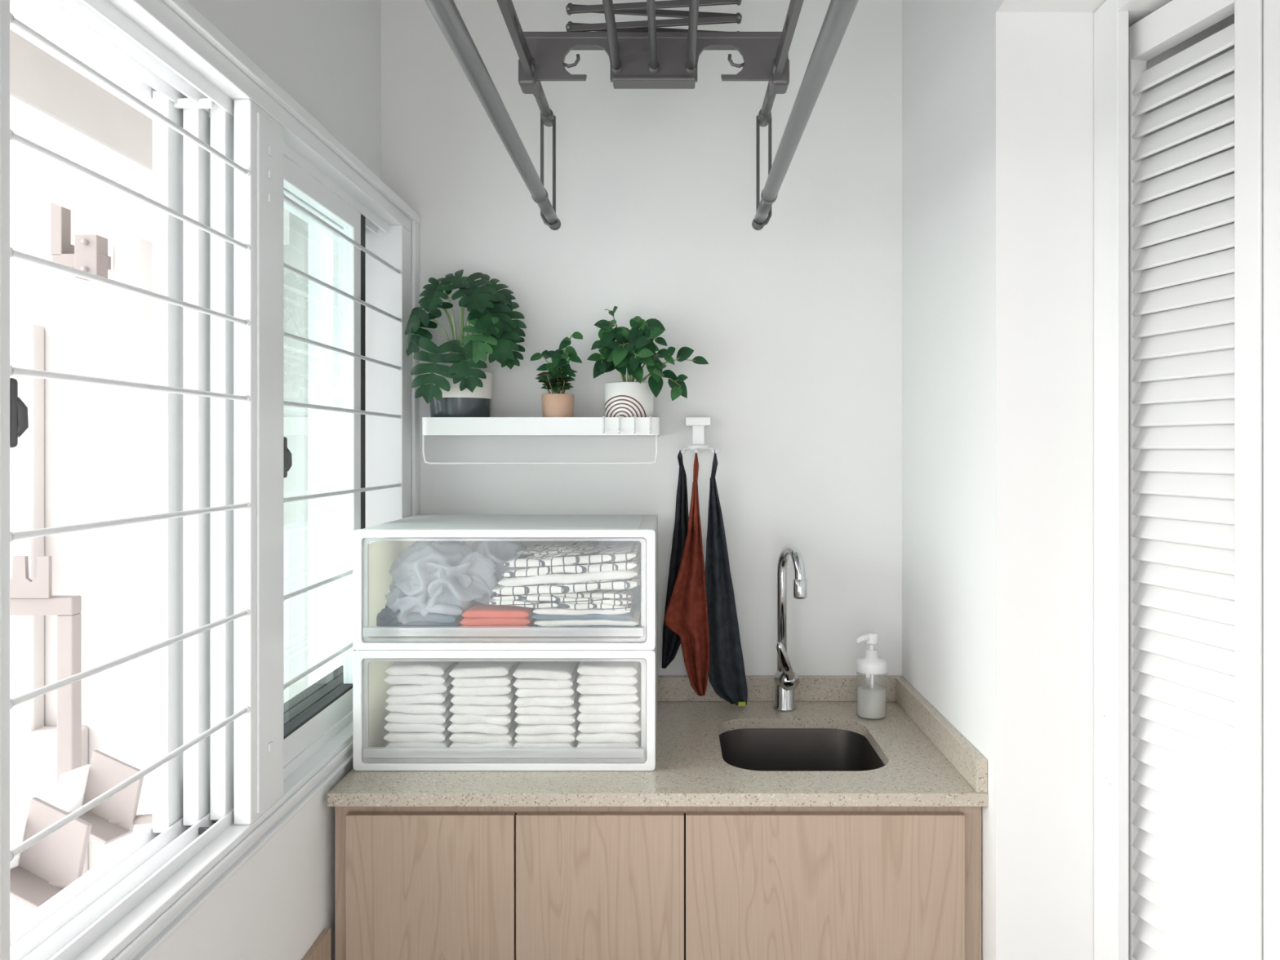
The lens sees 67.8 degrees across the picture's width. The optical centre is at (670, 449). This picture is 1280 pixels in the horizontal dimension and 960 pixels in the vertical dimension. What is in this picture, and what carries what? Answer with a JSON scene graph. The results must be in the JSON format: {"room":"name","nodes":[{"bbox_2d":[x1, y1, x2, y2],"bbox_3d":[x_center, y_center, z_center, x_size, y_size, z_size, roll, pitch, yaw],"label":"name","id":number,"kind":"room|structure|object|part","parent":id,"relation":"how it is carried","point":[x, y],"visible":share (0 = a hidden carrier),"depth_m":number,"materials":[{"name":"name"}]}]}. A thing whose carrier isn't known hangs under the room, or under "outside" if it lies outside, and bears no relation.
{"room":"laundry room","nodes":[
{"label":"laundry room","id":0,"kind":"room"},
{"bbox_2d":[9,0,381,959],"bbox_3d":[-0.724,0.150,0.315,0.253,2.620,3.830,0,0,0],"label":"wall","id":1,"kind":"structure","parent":0,"point":[326,55],"depth_m":1.59,"materials":[{"name":"paint"}]},
{"bbox_2d":[0,0,421,959],"bbox_3d":[-0.657,0.015,0.890,0.145,1.119,2.680,0,0,0],"label":"window","id":2,"kind":"structure","parent":1,"relation":"in","point":[233,763],"depth_m":1.34,"materials":[{"name":"white metal"}]},
{"bbox_2d":[302,928,331,959],"bbox_3d":[-0.591,1.143,0.520,0.012,0.635,2.240,0,0,0],"label":"trim","id":3,"kind":"structure","parent":1,"relation":"attached to","point":[321,949],"depth_m":1.60,"materials":[{"name":"brown wood"}]},
{"bbox_2d":[427,369,493,417],"bbox_3d":[-0.474,-0.110,2.145,0.144,0.124,0.144,0,0,0],"label":"pot","id":4,"kind":"object","parent":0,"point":[455,402],"depth_m":2.09,"materials":[{"name":"ceramic"}]},
{"bbox_2d":[542,393,573,417],"bbox_3d":[-0.255,-0.086,2.145,0.072,0.074,0.072,0,0,0],"label":"pot","id":5,"kind":"object","parent":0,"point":[553,405],"depth_m":2.11,"materials":[{"name":"beige ceramic"}]},
{"bbox_2d":[308,0,902,686],"bbox_3d":[0.275,0.150,2.280,2.250,2.620,0.100,0,0,0],"label":"wall","id":6,"kind":"structure","parent":0,"point":[796,320],"depth_m":2.23,"materials":[{"name":"paint"}]},
{"bbox_2d":[422,415,660,464],"bbox_3d":[-0.285,-0.020,2.139,0.520,0.106,0.178,0,0,0],"label":"wall shelf","id":7,"kind":"object","parent":6,"relation":"attached to","point":[431,426],"visible":1,"depth_m":2.07,"materials":[{"name":"white plastic"}]},
{"bbox_2d":[404,269,526,417],"bbox_3d":[-0.454,-0.229,2.122,0.258,0.361,0.190,0,0,0],"label":"monstera","id":8,"kind":"object","parent":7,"relation":"on","point":[459,389],"visible":0.95,"depth_m":2.08,"materials":[{"name":"plant"}]},
{"bbox_2d":[529,331,582,417],"bbox_3d":[-0.254,-0.155,2.137,0.118,0.213,0.088,0,0,0],"label":"potted peperomia","id":9,"kind":"object","parent":7,"relation":"on","point":[553,405],"visible":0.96,"depth_m":2.12,"materials":[{"name":"green plant"}]},
{"bbox_2d":[586,306,708,417],"bbox_3d":[-0.050,-0.184,2.102,0.235,0.271,0.135,0,0,28],"label":"potted plant","id":10,"kind":"object","parent":7,"relation":"on","point":[634,347],"visible":0.98,"depth_m":2.10,"materials":[{"name":"plant"}]},
{"bbox_2d":[677,417,719,453],"bbox_3d":[0.062,-0.030,2.171,0.096,0.083,0.114,0,0,0],"label":"wall hook rack","id":11,"kind":"object","parent":6,"relation":"attached to","point":[698,424],"visible":1,"depth_m":2.15,"materials":[{"name":"white plastic"}]},
{"bbox_2d":[661,450,688,668],"bbox_3d":[0.010,0.250,2.160,0.063,0.498,0.029,0,0,0],"label":"cloth","id":12,"kind":"object","parent":11,"relation":"hanging from","point":[671,641],"visible":0.65,"depth_m":2.16,"materials":[{"name":"black fabric"}]},
{"bbox_2d":[664,452,709,696],"bbox_3d":[0.035,0.276,2.117,0.101,0.547,0.026,0,0,0],"label":"cloth","id":13,"kind":"object","parent":11,"relation":"hanging from","point":[686,615],"visible":1,"depth_m":2.12,"materials":[{"name":"brown fabric"}]},
{"bbox_2d":[705,451,747,706],"bbox_3d":[0.124,0.289,2.146,0.098,0.576,0.027,0,0,0],"label":"cloth","id":14,"kind":"object","parent":11,"relation":"hanging from","point":[726,673],"visible":0.97,"depth_m":2.14,"materials":[{"name":"black fabric"}]},
{"bbox_2d":[604,381,653,417],"bbox_3d":[-0.094,-0.098,2.140,0.110,0.100,0.110,0,0,0],"label":"pot","id":15,"kind":"object","parent":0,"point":[622,398],"depth_m":2.09,"materials":[{"name":"ceramic"}]},
{"bbox_2d":[424,0,858,230],"bbox_3d":[-0.031,-0.809,1.089,0.492,0.702,1.878,0,0,0],"label":"rack","id":16,"kind":"object","parent":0,"point":[642,55],"depth_m":1.72,"materials":[{"name":"grey metal"}]},
{"bbox_2d":[995,0,1106,12],"bbox_3d":[0.920,-0.944,-0.008,0.759,0.433,3.185,0,0,0],"label":"lintel","id":17,"kind":"object","parent":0,"point":[1002,6],"depth_m":1.56,"materials":[{"name":"white paint"}]},
{"bbox_2d":[902,0,1234,959],"bbox_3d":[0.920,0.150,1.907,0.759,2.620,0.645,0,0,0],"label":"wall","id":18,"kind":"structure","parent":0,"point":[997,108],"depth_m":1.58,"materials":[{"name":"paint"}]},
{"bbox_2d":[1093,0,1279,959],"bbox_3d":[0.799,0.366,1.057,0.202,2.187,1.054,0,0,0],"label":"door","id":19,"kind":"structure","parent":18,"relation":"in","point":[1187,379],"depth_m":1.43,"materials":[{"name":"white paint"}]},
{"bbox_3d":[0.325,1.485,0.365,2.150,0.050,3.930,0,0,0],"label":"floor","id":20,"kind":"structure","parent":0,"visible":0},
{"bbox_2d":[334,806,981,959],"bbox_3d":[-0.022,1.035,1.927,1.122,0.850,0.586,0,0,0],"label":"base cabinet","id":21,"kind":"object","parent":20,"relation":"on","point":[411,882],"visible":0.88,"depth_m":1.63,"materials":[{"name":"brown wood"}]},
{"bbox_2d":[327,675,987,806],"bbox_3d":[-0.022,0.570,1.925,1.126,0.079,0.606,0,0,0],"label":"countertop","id":22,"kind":"structure","parent":21,"relation":"on","point":[927,762],"depth_m":1.72,"materials":[{"name":"beige stone"}]},
{"bbox_2d":[352,612,657,770],"bbox_3d":[-0.304,0.477,1.946,0.551,0.220,0.441,0,0,0],"label":"drawer box","id":23,"kind":"object","parent":22,"relation":"on","point":[413,709],"visible":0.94,"depth_m":1.76,"materials":[{"name":"white plastic"}]},
{"bbox_2d":[352,514,657,649],"bbox_3d":[-0.304,0.257,1.946,0.551,0.220,0.441,0,0,0],"label":"drawer box","id":24,"kind":"object","parent":23,"relation":"on","point":[420,581],"visible":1,"depth_m":1.77,"materials":[{"name":"white plastic"}]},
{"bbox_3d":[-0.304,0.258,1.935,0.517,0.189,0.421,0,0,0],"label":"drawer","id":25,"kind":"part","parent":24,"relation":"part of","materials":[{"name":"clear plastic"}]},
{"bbox_3d":[-0.304,0.477,1.935,0.517,0.189,0.421,0,0,0],"label":"drawer","id":26,"kind":"part","parent":23,"relation":"part of","materials":[{"name":"clear plastic"}]},
{"bbox_2d":[773,543,807,711],"bbox_3d":[0.260,0.398,2.099,0.062,0.378,0.154,0,0,0],"label":"chrome faucet","id":27,"kind":"object","parent":22,"relation":"on","point":[786,680],"visible":1,"depth_m":2.12,"materials":[{"name":"silver metal"}]},
{"bbox_2d":[719,728,884,771],"bbox_3d":[0.255,0.698,1.905,0.322,0.176,0.348,0,0,0],"label":"sink basin","id":28,"kind":"object","parent":22,"relation":"in","point":[766,749],"visible":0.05,"depth_m":2.07,"materials":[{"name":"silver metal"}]},
{"bbox_2d":[855,631,887,719],"bbox_3d":[0.440,0.494,2.087,0.068,0.184,0.068,0,0,17],"label":"soap dispenser","id":29,"kind":"object","parent":22,"relation":"on","point":[871,698],"visible":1,"depth_m":2.07,"materials":[{"name":"white plastic"}]},
{"label":"outside","id":30,"kind":"structure","parent":0,"visible":0},
{"bbox_2d":[9,186,308,927],"bbox_3d":[-2.530,-0.290,2.625,3.340,5.500,0.250,0,0,0],"label":"wall","id":31,"kind":"structure","parent":30,"point":[84,455],"depth_m":2.62,"materials":[{"name":"paint"}]},
{"bbox_2d":[9,555,81,787],"bbox_3d":[-1.748,0.615,2.468,0.475,0.690,0.148,0,0,0],"label":"rack","id":32,"kind":"object","parent":31,"relation":"attached to","point":[28,597],"visible":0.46,"depth_m":2.40,"materials":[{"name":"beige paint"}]},
{"bbox_2d":[50,202,111,280],"bbox_3d":[-1.538,-0.700,2.526,0.135,0.520,0.192,0,0,0],"label":"bracket","id":33,"kind":"object","parent":31,"relation":"attached to","point":[89,252],"visible":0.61,"depth_m":2.46,"materials":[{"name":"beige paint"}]},
{"bbox_2d":[9,750,152,909],"bbox_3d":[-0.877,0.569,1.457,0.302,0.146,0.347,0,0,0],"label":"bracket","id":34,"kind":"object","parent":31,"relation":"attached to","point":[38,873],"visible":0.66,"depth_m":1.35,"materials":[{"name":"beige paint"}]},
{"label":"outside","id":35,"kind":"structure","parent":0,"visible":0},
{"bbox_2d":[9,29,288,244],"bbox_3d":[-1.175,-0.762,0.500,0.350,0.455,4.000,0,0,0],"label":"beam","id":36,"kind":"structure","parent":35,"point":[53,106],"depth_m":1.73,"materials":[{"name":"paint"}]}
]}

